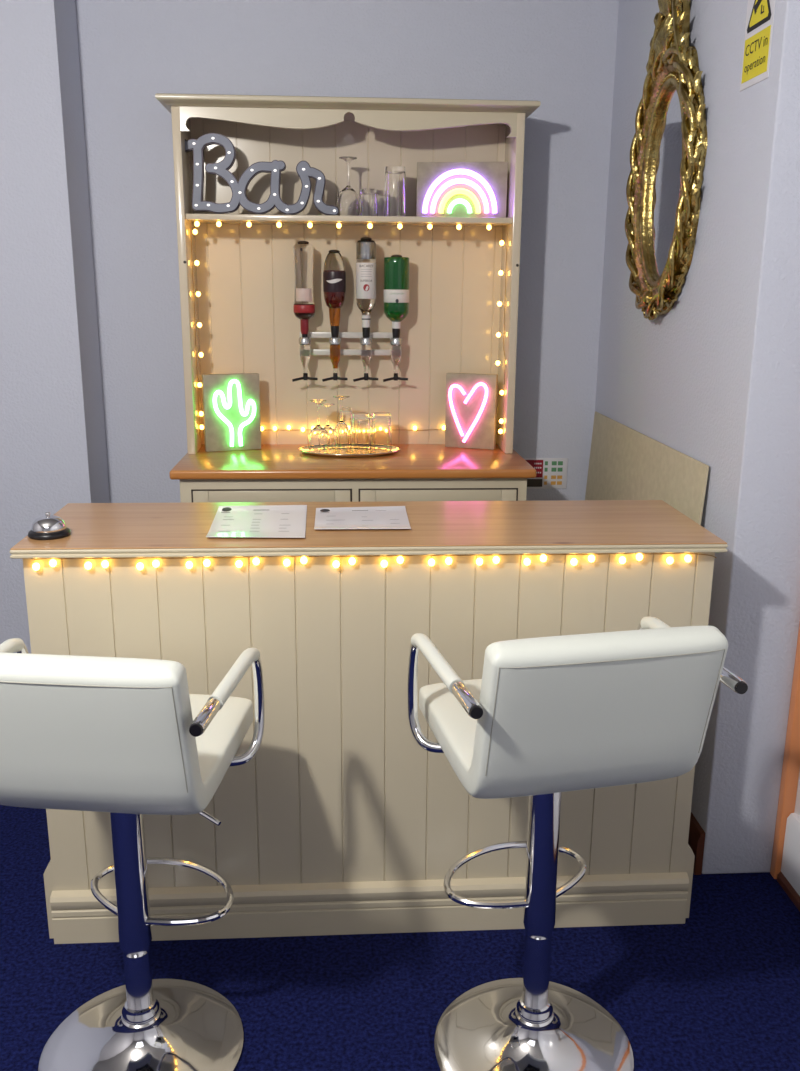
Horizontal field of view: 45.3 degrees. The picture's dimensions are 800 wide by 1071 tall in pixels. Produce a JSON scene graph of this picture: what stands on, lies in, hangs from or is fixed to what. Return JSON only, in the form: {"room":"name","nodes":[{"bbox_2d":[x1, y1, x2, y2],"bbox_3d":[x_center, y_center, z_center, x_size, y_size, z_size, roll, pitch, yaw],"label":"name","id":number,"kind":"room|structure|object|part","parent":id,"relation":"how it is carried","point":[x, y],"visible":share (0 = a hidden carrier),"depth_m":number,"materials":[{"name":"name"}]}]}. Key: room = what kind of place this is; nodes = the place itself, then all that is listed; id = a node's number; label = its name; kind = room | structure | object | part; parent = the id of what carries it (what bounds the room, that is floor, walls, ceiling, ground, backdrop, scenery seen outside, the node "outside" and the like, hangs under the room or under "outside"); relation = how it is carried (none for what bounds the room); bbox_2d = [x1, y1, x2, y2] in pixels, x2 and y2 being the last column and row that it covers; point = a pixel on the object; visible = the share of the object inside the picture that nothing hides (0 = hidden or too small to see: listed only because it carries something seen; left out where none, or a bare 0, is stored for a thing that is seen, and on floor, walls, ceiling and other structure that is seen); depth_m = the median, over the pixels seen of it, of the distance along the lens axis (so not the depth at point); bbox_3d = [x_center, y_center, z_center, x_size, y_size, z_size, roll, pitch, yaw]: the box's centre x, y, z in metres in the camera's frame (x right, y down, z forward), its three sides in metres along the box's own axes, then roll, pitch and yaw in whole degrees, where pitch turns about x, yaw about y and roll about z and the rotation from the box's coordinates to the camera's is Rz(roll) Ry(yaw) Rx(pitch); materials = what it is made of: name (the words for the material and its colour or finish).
{"room":"bar","nodes":[
{"label":"bar","id":0,"kind":"room"},
{"bbox_2d":[0,0,109,653],"bbox_3d":[-2.201,-0.780,3.464,2.133,2.950,0.380,0,14,-3],"label":"wall","id":1,"kind":"structure","parent":0,"point":[53,454],"depth_m":3.34,"materials":[{"name":"grey paint"}]},
{"bbox_2d":[75,0,618,502],"bbox_3d":[-0.135,-0.830,3.724,2.025,2.950,0.100,0,14,-3],"label":"wall","id":2,"kind":"structure","parent":0,"point":[560,55],"depth_m":3.50,"materials":[{"name":"grey paint"}]},
{"bbox_2d":[524,458,567,488],"bbox_3d":[0.555,-0.250,3.862,0.240,0.125,0.005,0,14,-3],"label":"notice","id":3,"kind":"object","parent":2,"relation":"attached to","point":[551,473],"visible":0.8,"depth_m":3.86,"materials":[{"name":"white paper"}]},
{"bbox_3d":[0.509,-0.269,3.853,0.134,0.072,0.001,0,14,-3],"label":"red panel","id":4,"kind":"part","parent":3,"relation":"part of","materials":[{"name":"red paper"}]},
{"bbox_3d":[0.508,-0.212,3.867,0.134,0.032,0.001,0,14,-3],"label":"dark panel","id":5,"kind":"part","parent":3,"relation":"part of","materials":[{"name":"grey"}]},
{"bbox_2d":[0,805,799,1070],"bbox_3d":[-0.295,1.463,0.928,5.700,0.100,7.300,0,14,-3],"label":"floor","id":6,"kind":"structure","parent":0,"point":[719,989],"depth_m":2.30,"materials":[{"name":"blue carpet"}]},
{"bbox_2d":[0,638,264,1070],"bbox_3d":[-0.552,0.632,1.937,0.520,1.001,0.523,2,14,5],"label":"bar stool","id":7,"kind":"object","parent":6,"relation":"on","point":[126,738],"visible":1,"depth_m":1.70,"materials":[{"name":"white leather"}]},
{"bbox_3d":[-0.766,0.369,1.835,0.092,0.258,0.411,2,14,5],"label":"armrest","id":8,"kind":"part","parent":7,"relation":"part of","materials":[{"name":"silver metal"}]},
{"bbox_3d":[-0.567,0.350,1.670,0.424,0.322,0.141,2,14,5],"label":"backrest","id":9,"kind":"part","parent":7,"relation":"part of","materials":[{"name":"white leather"}]},
{"bbox_3d":[-0.546,0.428,1.941,0.416,0.079,0.413,2,14,5],"label":"seat","id":10,"kind":"part","parent":7,"relation":"part of","materials":[{"name":"white leather"}]},
{"bbox_3d":[-0.329,0.306,1.623,0.027,0.026,0.104,2,14,5],"label":"arm","id":11,"kind":"part","parent":7,"relation":"part of","materials":[{"name":"silver metal"}]},
{"bbox_3d":[-0.429,0.516,1.846,0.211,0.031,0.015,8,16,28],"label":"height lever","id":12,"kind":"part","parent":7,"relation":"part of","materials":[{"name":"silver metal"}]},
{"bbox_3d":[-0.344,0.382,1.799,0.092,0.258,0.411,2,14,5],"label":"armrest","id":13,"kind":"part","parent":7,"relation":"part of","materials":[{"name":"silver metal"}]},
{"bbox_2d":[155,93,540,502],"bbox_3d":[-0.175,-0.390,3.478,1.284,2.220,0.580,0,14,-3],"label":"dresser","id":14,"kind":"object","parent":6,"relation":"on","point":[244,277],"depth_m":3.52,"materials":[{"name":"beige paint"}]},
{"bbox_2d":[202,373,260,451],"bbox_3d":[-0.622,-0.457,3.559,0.208,0.282,0.049,-5,15,-20],"label":"light","id":15,"kind":"object","parent":14,"relation":"on","point":[231,402],"visible":1,"depth_m":3.55,"materials":[{"name":"green plastic"}]},
{"bbox_2d":[185,133,338,214],"bbox_3d":[-0.492,-1.263,3.355,0.555,0.267,0.047,0,14,-3],"label":"letter sign","id":16,"kind":"object","parent":14,"relation":"on","point":[304,170],"visible":0.98,"depth_m":3.35,"materials":[{"name":"silver metal"}]},
{"bbox_2d":[185,133,239,213],"bbox_3d":[-0.663,-1.266,3.352,0.214,0.263,0.031,0,14,-3],"label":"letter","id":17,"kind":"object","parent":16,"relation":"on","point":[198,146],"depth_m":3.33,"materials":[{"name":"grey metal"}]},
{"bbox_2d":[238,160,287,214],"bbox_3d":[-0.479,-1.225,3.373,0.194,0.181,0.032,0,14,-3],"label":"letter","id":18,"kind":"object","parent":16,"relation":"on","point":[275,167],"depth_m":3.35,"materials":[{"name":"grey metal"}]},
{"bbox_2d":[284,161,338,214],"bbox_3d":[-0.315,-1.225,3.383,0.199,0.182,0.032,0,14,-3],"label":"letter","id":19,"kind":"object","parent":16,"relation":"on","point":[304,170],"depth_m":3.37,"materials":[{"name":"grey metal"}]},
{"bbox_3d":[-0.438,0.237,3.351,0.531,0.804,0.008,0,14,-3],"label":"cabinet door","id":20,"kind":"part","parent":14,"relation":"part of","materials":[{"name":"beige paint"}]},
{"bbox_2d":[292,337,317,381],"bbox_3d":[-0.356,-0.659,3.585,0.096,0.163,0.058,0,14,-3],"label":"spirit optic","id":21,"kind":"object","parent":14,"relation":"attached to","point":[304,342],"visible":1,"depth_m":3.56,"materials":[{"name":"silver metal"}]},
{"bbox_2d":[293,241,314,336],"bbox_3d":[-0.354,-0.909,3.541,0.080,0.344,0.130,0,14,-3],"label":"bottle","id":22,"kind":"object","parent":21,"relation":"on","point":[304,305],"visible":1,"depth_m":3.49,"materials":[{"name":"clear glass"}]},
{"bbox_2d":[322,337,347,381],"bbox_3d":[-0.245,-0.660,3.592,0.096,0.163,0.058,0,14,-3],"label":"spirit optic","id":23,"kind":"object","parent":14,"relation":"attached to","point":[334,343],"visible":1,"depth_m":3.57,"materials":[{"name":"silver metal"}]},
{"bbox_2d":[323,250,345,337],"bbox_3d":[-0.234,-0.894,3.546,0.084,0.314,0.126,6,15,19],"label":"bottle","id":24,"kind":"object","parent":23,"relation":"on","point":[334,274],"visible":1,"depth_m":3.49,"materials":[{"name":"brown glass"}]},
{"bbox_3d":[-0.240,-1.000,3.498,0.079,0.063,0.079,0,14,-3],"label":"glass","id":25,"kind":"part","parent":24,"relation":"part of","materials":[{"name":"white"}]},
{"bbox_3d":[-0.191,-0.729,3.635,0.377,0.098,0.057,0,14,-3],"label":"optic bracket","id":26,"kind":"part","parent":14,"relation":"part of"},
{"bbox_3d":[-0.189,-0.754,3.603,0.377,0.022,0.008,0,14,-3],"label":"rail","id":27,"kind":"part","parent":14,"relation":"part of","materials":[{"name":"white plastic"}]},
{"bbox_2d":[336,157,359,215],"bbox_3d":[-0.183,-1.233,3.395,0.085,0.199,0.085,0,14,-3],"label":"wine glass","id":28,"kind":"object","parent":14,"relation":"on","point":[348,200],"visible":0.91,"depth_m":3.38,"materials":[{"name":"clear glass"}]},
{"bbox_3d":[-0.175,-1.483,3.338,1.284,0.033,0.300,0,14,-3],"label":"cornice","id":29,"kind":"part","parent":14,"relation":"part of","materials":[{"name":"beige paint"}]},
{"bbox_3d":[-0.188,-0.931,3.622,1.140,1.178,0.018,0,14,-3],"label":"panel","id":30,"kind":"part","parent":14,"relation":"part of","materials":[{"name":"beige paint"}]},
{"bbox_2d":[190,221,507,440],"bbox_3d":[-0.181,-0.746,3.549,1.135,0.774,0.216,0,14,-3],"label":"string","id":31,"kind":"object","parent":14,"relation":"attached to","point":[218,223],"visible":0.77,"depth_m":3.47,"materials":[{"name":"yellow plastic"}]},
{"bbox_2d":[298,446,399,456],"bbox_3d":[-0.188,-0.318,3.569,0.380,0.013,0.256,0,14,-3],"label":"serving tray","id":32,"kind":"object","parent":14,"relation":"on","point":[331,453],"visible":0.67,"depth_m":3.49,"materials":[{"name":"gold metal"}]},
{"bbox_2d":[307,399,329,452],"bbox_3d":[-0.300,-0.401,3.520,0.082,0.192,0.082,0,14,-3],"label":"wine glass","id":33,"kind":"object","parent":32,"relation":"on","point":[318,441],"visible":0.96,"depth_m":3.50,"materials":[{"name":"white"}]},
{"bbox_2d":[320,403,334,449],"bbox_3d":[-0.272,-0.411,3.607,0.072,0.168,0.072,0,14,-3],"label":"wine glass","id":34,"kind":"object","parent":32,"relation":"on","point":[330,430],"visible":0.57,"depth_m":3.59,"materials":[{"name":"white"}]},
{"bbox_2d":[333,396,349,452],"bbox_3d":[-0.215,-0.409,3.528,0.060,0.206,0.060,0,14,-3],"label":"wine glass","id":35,"kind":"object","parent":32,"relation":"on","point":[341,433],"visible":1,"depth_m":3.52,"materials":[{"name":"white"}]},
{"bbox_2d":[339,407,351,448],"bbox_3d":[-0.203,-0.407,3.623,0.061,0.153,0.061,0,14,-3],"label":"flute","id":36,"kind":"object","parent":32,"relation":"on","point":[346,411],"visible":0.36,"depth_m":3.59,"materials":[{"name":"clear glass"}]},
{"bbox_2d":[350,413,370,452],"bbox_3d":[-0.146,-0.380,3.545,0.080,0.141,0.080,0,14,-3],"label":"tumbler","id":37,"kind":"object","parent":32,"relation":"on","point":[360,429],"visible":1,"depth_m":3.52,"materials":[{"name":"clear glass"}]},
{"bbox_2d":[371,412,391,452],"bbox_3d":[-0.070,-0.385,3.564,0.080,0.141,0.080,0,14,-3],"label":"tumbler","id":38,"kind":"object","parent":32,"relation":"on","point":[381,436],"visible":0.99,"depth_m":3.54,"materials":[{"name":"clear glass"}]},
{"bbox_2d":[185,214,512,226],"bbox_3d":[-0.179,-1.133,3.447,1.140,0.020,0.220,0,14,-3],"label":"shelf","id":39,"kind":"object","parent":14,"relation":"attached to","point":[230,220],"depth_m":3.36,"materials":[{"name":"beige paint"}]},
{"bbox_3d":[-0.189,-0.692,3.619,0.377,0.022,0.008,0,14,-3],"label":"rail","id":40,"kind":"part","parent":14,"relation":"part of","materials":[{"name":"white plastic"}]},
{"bbox_2d":[169,444,535,479],"bbox_3d":[-0.169,-0.277,3.508,1.238,0.032,0.580,0,14,-3],"label":"countertop","id":41,"kind":"structure","parent":14,"relation":"on","point":[272,461],"depth_m":3.32,"materials":[{"name":"orange wood"}]},
{"bbox_2d":[353,337,378,381],"bbox_3d":[-0.129,-0.661,3.599,0.096,0.163,0.058,0,14,-3],"label":"spirit optic","id":42,"kind":"object","parent":14,"relation":"attached to","point":[366,343],"visible":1,"depth_m":3.58,"materials":[{"name":"silver metal"}]},
{"bbox_2d":[356,237,375,337],"bbox_3d":[-0.117,-0.917,3.550,0.073,0.360,0.122,5,15,18],"label":"bottle","id":43,"kind":"object","parent":42,"relation":"on","point":[365,247],"visible":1,"depth_m":3.49,"materials":[{"name":"clear glass"}]},
{"bbox_2d":[360,188,377,215],"bbox_3d":[-0.110,-1.175,3.384,0.065,0.092,0.065,0,14,-3],"label":"tumbler","id":44,"kind":"object","parent":14,"relation":"on","point":[368,197],"visible":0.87,"depth_m":3.36,"materials":[{"name":"clear glass"}]},
{"bbox_2d":[377,190,384,215],"bbox_3d":[-0.069,-1.197,3.468,0.067,0.095,0.067,0,14,-3],"label":"tumbler","id":45,"kind":"object","parent":14,"relation":"on","point":[380,193],"visible":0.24,"depth_m":3.44,"materials":[{"name":"clear glass"}]},
{"bbox_2d":[384,166,405,215],"bbox_3d":[-0.017,-1.218,3.399,0.076,0.169,0.076,0,14,-3],"label":"glass","id":46,"kind":"object","parent":14,"relation":"on","point":[395,183],"visible":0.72,"depth_m":3.37,"materials":[{"name":"clear glass"}]},
{"bbox_2d":[383,337,407,381],"bbox_3d":[-0.017,-0.662,3.606,0.096,0.163,0.058,0,14,-3],"label":"spirit optic","id":47,"kind":"object","parent":14,"relation":"attached to","point":[396,343],"visible":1,"depth_m":3.58,"materials":[{"name":"silver metal"}]},
{"bbox_2d":[383,255,408,337],"bbox_3d":[-0.006,-0.887,3.556,0.096,0.300,0.128,7,16,25],"label":"bottle","id":48,"kind":"object","parent":47,"relation":"on","point":[396,267],"visible":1,"depth_m":3.50,"materials":[{"name":"green glass"}]},
{"bbox_3d":[0.130,0.233,3.385,0.538,0.804,0.008,0,14,-3],"label":"cabinet door","id":49,"kind":"part","parent":14,"relation":"part of","materials":[{"name":"beige paint"}]},
{"bbox_2d":[416,162,507,217],"bbox_3d":[0.222,-1.242,3.450,0.325,0.194,0.053,2,15,6],"label":"light","id":50,"kind":"object","parent":14,"relation":"on","point":[444,189],"visible":0.98,"depth_m":3.44,"materials":[{"name":"multicoloured plastic"}]},
{"bbox_2d":[445,373,497,449],"bbox_3d":[0.269,-0.473,3.650,0.195,0.282,0.046,5,15,18],"label":"light","id":51,"kind":"object","parent":14,"relation":"on","point":[471,398],"visible":1,"depth_m":3.64,"materials":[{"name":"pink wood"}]},
{"bbox_2d":[9,500,727,943],"bbox_3d":[-0.071,0.465,2.539,1.652,1.033,0.471,0,14,-3],"label":"bar counter","id":52,"kind":"object","parent":6,"relation":"on","point":[340,822],"depth_m":2.34,"materials":[{"name":"beige paint"}]},
{"bbox_3d":[-0.888,0.866,2.595,0.022,0.215,0.404,0,14,-3],"label":"skirting","id":53,"kind":"part","parent":52,"relation":"part of","materials":[{"name":"beige paint"}]},
{"bbox_2d":[28,512,70,539],"bbox_3d":[-0.823,-0.028,2.244,0.096,0.056,0.096,0,14,-3],"label":"bell","id":54,"kind":"object","parent":52,"relation":"on","point":[46,527],"visible":1,"depth_m":2.22,"materials":[{"name":"silver metal"}]},
{"bbox_2d":[206,505,306,537],"bbox_3d":[-0.351,-0.036,2.390,0.240,0.005,0.349,0,14,-3],"label":"menu","id":55,"kind":"object","parent":52,"relation":"on","point":[274,521],"visible":1,"depth_m":2.39,"materials":[{"name":"white paper"}]},
{"bbox_2d":[314,506,410,528],"bbox_3d":[-0.097,-0.045,2.434,0.237,0.005,0.252,0,14,-3],"label":"menu","id":56,"kind":"object","parent":52,"relation":"on","point":[382,517],"visible":1,"depth_m":2.43,"materials":[{"name":"white paper"}]},
{"bbox_3d":[-0.067,-0.022,2.414,1.638,0.020,0.471,0,14,-3],"label":"edge moulding","id":57,"kind":"part","parent":52,"relation":"part of","materials":[{"name":"beige paint"}]},
{"bbox_2d":[10,500,726,549],"bbox_3d":[-0.067,-0.034,2.411,1.636,0.003,0.470,0,14,-3],"label":"countertop","id":58,"kind":"structure","parent":52,"relation":"on","point":[561,522],"depth_m":2.36,"materials":[{"name":"brown wood"}]},
{"bbox_3d":[-0.062,0.951,2.445,1.616,0.139,0.024,0,14,-3],"label":"skirting","id":59,"kind":"part","parent":52,"relation":"part of","materials":[{"name":"beige paint"}]},
{"bbox_2d":[32,553,715,570],"bbox_3d":[-0.043,0.060,2.216,1.591,0.030,0.019,0,14,-3],"label":"string lights","id":60,"kind":"object","parent":52,"relation":"attached to","point":[591,558],"visible":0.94,"depth_m":2.21,"materials":[{"name":"glass"}]},
{"bbox_3d":[-0.824,0.070,2.170,0.016,0.019,0.016,13,19,40],"label":"bulb","id":61,"kind":"part","parent":60,"relation":"part of","materials":[{"name":"beige glass"}]},
{"bbox_3d":[-0.786,0.062,2.170,0.016,0.019,0.016,13,19,40],"label":"bulb","id":62,"kind":"part","parent":60,"relation":"part of","materials":[{"name":"beige glass"}]},
{"bbox_3d":[-0.708,0.068,2.176,0.016,0.019,0.016,13,19,40],"label":"bulb","id":63,"kind":"part","parent":60,"relation":"part of","materials":[{"name":"beige glass"}]},
{"bbox_3d":[-0.670,0.065,2.178,0.016,0.019,0.016,13,19,40],"label":"bulb","id":64,"kind":"part","parent":60,"relation":"part of","materials":[{"name":"beige glass"}]},
{"bbox_3d":[-0.593,0.070,2.184,0.016,0.019,0.016,13,19,40],"label":"bulb","id":65,"kind":"part","parent":60,"relation":"part of","materials":[{"name":"beige glass"}]},
{"bbox_3d":[-0.557,0.064,2.184,0.016,0.019,0.016,13,19,40],"label":"bulb","id":66,"kind":"part","parent":60,"relation":"part of","materials":[{"name":"beige glass"}]},
{"bbox_3d":[-0.482,0.067,2.190,0.016,0.019,0.016,13,19,40],"label":"bulb","id":67,"kind":"part","parent":60,"relation":"part of","materials":[{"name":"beige glass"}]},
{"bbox_3d":[-0.442,0.063,2.191,0.016,0.019,0.016,13,19,40],"label":"bulb","id":68,"kind":"part","parent":60,"relation":"part of","materials":[{"name":"beige glass"}]},
{"bbox_3d":[-0.369,0.065,2.196,0.016,0.019,0.016,13,19,40],"label":"bulb","id":69,"kind":"part","parent":60,"relation":"part of","materials":[{"name":"beige glass"}]},
{"bbox_3d":[-0.330,0.059,2.197,0.016,0.019,0.016,13,19,40],"label":"bulb","id":70,"kind":"part","parent":60,"relation":"part of","materials":[{"name":"beige glass"}]},
{"bbox_3d":[-0.260,0.062,2.203,0.016,0.019,0.016,13,19,40],"label":"bulb","id":71,"kind":"part","parent":60,"relation":"part of","materials":[{"name":"beige glass"}]},
{"bbox_3d":[-0.221,0.057,2.204,0.016,0.019,0.016,13,19,40],"label":"bulb","id":72,"kind":"part","parent":60,"relation":"part of","materials":[{"name":"beige glass"}]},
{"bbox_3d":[-0.147,0.066,2.211,0.016,0.019,0.016,13,19,40],"label":"bulb","id":73,"kind":"part","parent":60,"relation":"part of","materials":[{"name":"beige glass"}]},
{"bbox_3d":[-0.110,0.059,2.211,0.016,0.019,0.016,13,19,40],"label":"bulb","id":74,"kind":"part","parent":60,"relation":"part of","materials":[{"name":"beige glass"}]},
{"bbox_3d":[-0.037,0.065,2.217,0.016,0.019,0.016,13,19,40],"label":"bulb","id":75,"kind":"part","parent":60,"relation":"part of","materials":[{"name":"beige glass"}]},
{"bbox_3d":[0.000,0.057,2.217,0.016,0.019,0.016,13,19,40],"label":"bulb","id":76,"kind":"part","parent":60,"relation":"part of","materials":[{"name":"beige glass"}]},
{"bbox_3d":[0.073,0.062,2.223,0.016,0.019,0.016,13,19,40],"label":"bulb","id":77,"kind":"part","parent":60,"relation":"part of","materials":[{"name":"beige glass"}]},
{"bbox_3d":[0.113,0.059,2.225,0.016,0.019,0.016,13,19,40],"label":"bulb","id":78,"kind":"part","parent":60,"relation":"part of","materials":[{"name":"beige glass"}]},
{"bbox_3d":[0.185,0.061,2.230,0.016,0.019,0.016,13,19,40],"label":"bulb","id":79,"kind":"part","parent":60,"relation":"part of","materials":[{"name":"beige glass"}]},
{"bbox_3d":[0.224,0.057,2.231,0.016,0.019,0.016,13,19,40],"label":"bulb","id":80,"kind":"part","parent":60,"relation":"part of","materials":[{"name":"beige glass"}]},
{"bbox_3d":[0.297,0.061,2.237,0.016,0.019,0.016,13,19,40],"label":"bulb","id":81,"kind":"part","parent":60,"relation":"part of","materials":[{"name":"beige glass"}]},
{"bbox_3d":[0.335,0.053,2.237,0.016,0.019,0.016,13,19,40],"label":"bulb","id":82,"kind":"part","parent":60,"relation":"part of","materials":[{"name":"beige glass"}]},
{"bbox_3d":[0.408,0.062,2.244,0.016,0.019,0.016,13,19,40],"label":"bulb","id":83,"kind":"part","parent":60,"relation":"part of","materials":[{"name":"beige glass"}]},
{"bbox_3d":[0.449,0.054,2.244,0.016,0.019,0.016,13,19,40],"label":"bulb","id":84,"kind":"part","parent":60,"relation":"part of","materials":[{"name":"beige glass"}]},
{"bbox_3d":[0.522,0.058,2.250,0.016,0.019,0.016,13,19,40],"label":"bulb","id":85,"kind":"part","parent":60,"relation":"part of","materials":[{"name":"beige glass"}]},
{"bbox_3d":[0.562,0.050,2.250,0.016,0.019,0.016,13,19,40],"label":"bulb","id":86,"kind":"part","parent":60,"relation":"part of","materials":[{"name":"beige glass"}]},
{"bbox_3d":[0.636,0.059,2.257,0.016,0.019,0.016,13,19,40],"label":"bulb","id":87,"kind":"part","parent":60,"relation":"part of","materials":[{"name":"beige glass"}]},
{"bbox_3d":[0.679,0.054,2.259,0.016,0.019,0.016,13,19,40],"label":"bulb","id":88,"kind":"part","parent":60,"relation":"part of","materials":[{"name":"beige glass"}]},
{"bbox_3d":[0.739,0.854,2.693,0.022,0.215,0.404,0,14,-3],"label":"skirting","id":89,"kind":"part","parent":52,"relation":"part of","materials":[{"name":"beige paint"}]},
{"bbox_2d":[407,616,747,1070],"bbox_3d":[0.295,0.616,1.944,0.520,1.043,0.523,-3,15,-13],"label":"bar stool","id":90,"kind":"object","parent":6,"relation":"on","point":[545,718],"visible":1,"depth_m":1.69,"materials":[{"name":"white leather"}]},
{"bbox_3d":[0.103,0.349,1.774,0.092,0.258,0.411,-3,15,-13],"label":"armrest","id":91,"kind":"part","parent":90,"relation":"part of","materials":[{"name":"silver metal"}]},
{"bbox_3d":[0.110,0.273,1.597,0.027,0.026,0.104,-3,15,-13],"label":"arm","id":92,"kind":"part","parent":90,"relation":"part of","materials":[{"name":"silver metal"}]},
{"bbox_3d":[0.285,0.391,1.942,0.416,0.079,0.413,-3,15,-13],"label":"seat","id":93,"kind":"part","parent":90,"relation":"part of","materials":[{"name":"white leather"}]},
{"bbox_3d":[0.341,0.313,1.675,0.424,0.322,0.141,-3,15,-13],"label":"backrest","id":94,"kind":"part","parent":90,"relation":"part of","materials":[{"name":"white leather"}]},
{"bbox_3d":[0.578,0.249,1.702,0.027,0.026,0.104,-3,15,-13],"label":"arm","id":95,"kind":"part","parent":90,"relation":"part of","materials":[{"name":"silver metal"}]},
{"bbox_2d":[585,411,708,524],"bbox_3d":[0.769,0.213,3.328,0.069,1.140,1.195,0,14,-3],"label":"leaning board","id":96,"kind":"object","parent":6,"relation":"on","point":[625,463],"visible":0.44,"depth_m":3.18,"materials":[{"name":"beige wood"}]},
{"bbox_2d":[595,0,799,873],"bbox_3d":[0.995,-0.660,3.096,0.352,2.950,1.535,0,14,-3],"label":"wall","id":97,"kind":"structure","parent":0,"point":[714,379],"depth_m":2.55,"materials":[{"name":"grey paint"}]},
{"bbox_2d":[625,0,706,319],"bbox_3d":[0.792,-1.205,2.886,0.070,1.085,0.616,0,14,-3],"label":"gilt mirror","id":98,"kind":"object","parent":97,"relation":"attached to","point":[668,149],"visible":1,"depth_m":2.88,"materials":[{"name":"gold metal"}]},
{"bbox_2d":[648,87,681,278],"bbox_3d":[0.820,-1.067,2.921,0.011,0.568,0.358,0,14,-3],"label":"mirror glass","id":99,"kind":"object","parent":98,"relation":"attached to","point":[665,139],"depth_m":2.95,"materials":[{"name":"silver metal"}]},
{"bbox_2d":[688,812,705,874],"bbox_3d":[0.801,0.719,3.389,0.020,0.132,1.433,0,14,-3],"label":"baseboard","id":100,"kind":"structure","parent":97,"relation":"attached to","point":[696,839],"depth_m":2.71,"materials":[{"name":"brown wood"}]},
{"bbox_2d":[740,0,775,90],"bbox_3d":[0.861,-1.233,2.295,0.004,0.282,0.164,0,14,-3],"label":"sign","id":101,"kind":"object","parent":97,"relation":"attached to","point":[760,13],"visible":1,"depth_m":2.30,"materials":[{"name":"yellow plastic"}]},
{"bbox_3d":[0.860,-1.160,2.315,0.001,0.099,0.146,0,14,-3],"label":"text panel","id":102,"kind":"part","parent":101,"relation":"part of","materials":[{"name":"yellow paper"}]},
{"bbox_3d":[0.860,-1.277,2.284,0.001,0.095,0.110,0,14,-3],"label":"triangle panel","id":103,"kind":"part","parent":101,"relation":"part of","materials":[{"name":"yellow plastic"}]},
{"bbox_2d":[770,622,799,878],"bbox_3d":[1.076,-0.005,2.459,0.036,2.000,0.032,0,14,-3],"label":"trim","id":104,"kind":"structure","parent":97,"relation":"attached to","point":[790,768],"depth_m":2.61,"materials":[{"name":"orange wood"}]},
{"bbox_2d":[794,770,799,816],"bbox_3d":[1.318,0.201,-0.239,0.120,2.950,5.380,0,14,-3],"label":"wall","id":105,"kind":"structure","parent":0,"point":[797,803],"depth_m":2.62,"materials":[{"name":"white"}]},
{"bbox_2d":[777,872,799,910],"bbox_3d":[1.229,1.601,0.176,0.030,0.030,5.195,0,14,-3],"label":"trim","id":106,"kind":"structure","parent":105,"relation":"attached to","point":[784,883],"depth_m":2.62,"materials":[{"name":"brown wood"}]},
{"bbox_2d":[781,813,799,895],"bbox_3d":[1.234,1.498,0.150,0.022,0.182,5.195,0,14,-3],"label":"baseboard","id":107,"kind":"structure","parent":105,"relation":"attached to","point":[790,866],"depth_m":2.61,"materials":[{"name":"white"}]}
]}

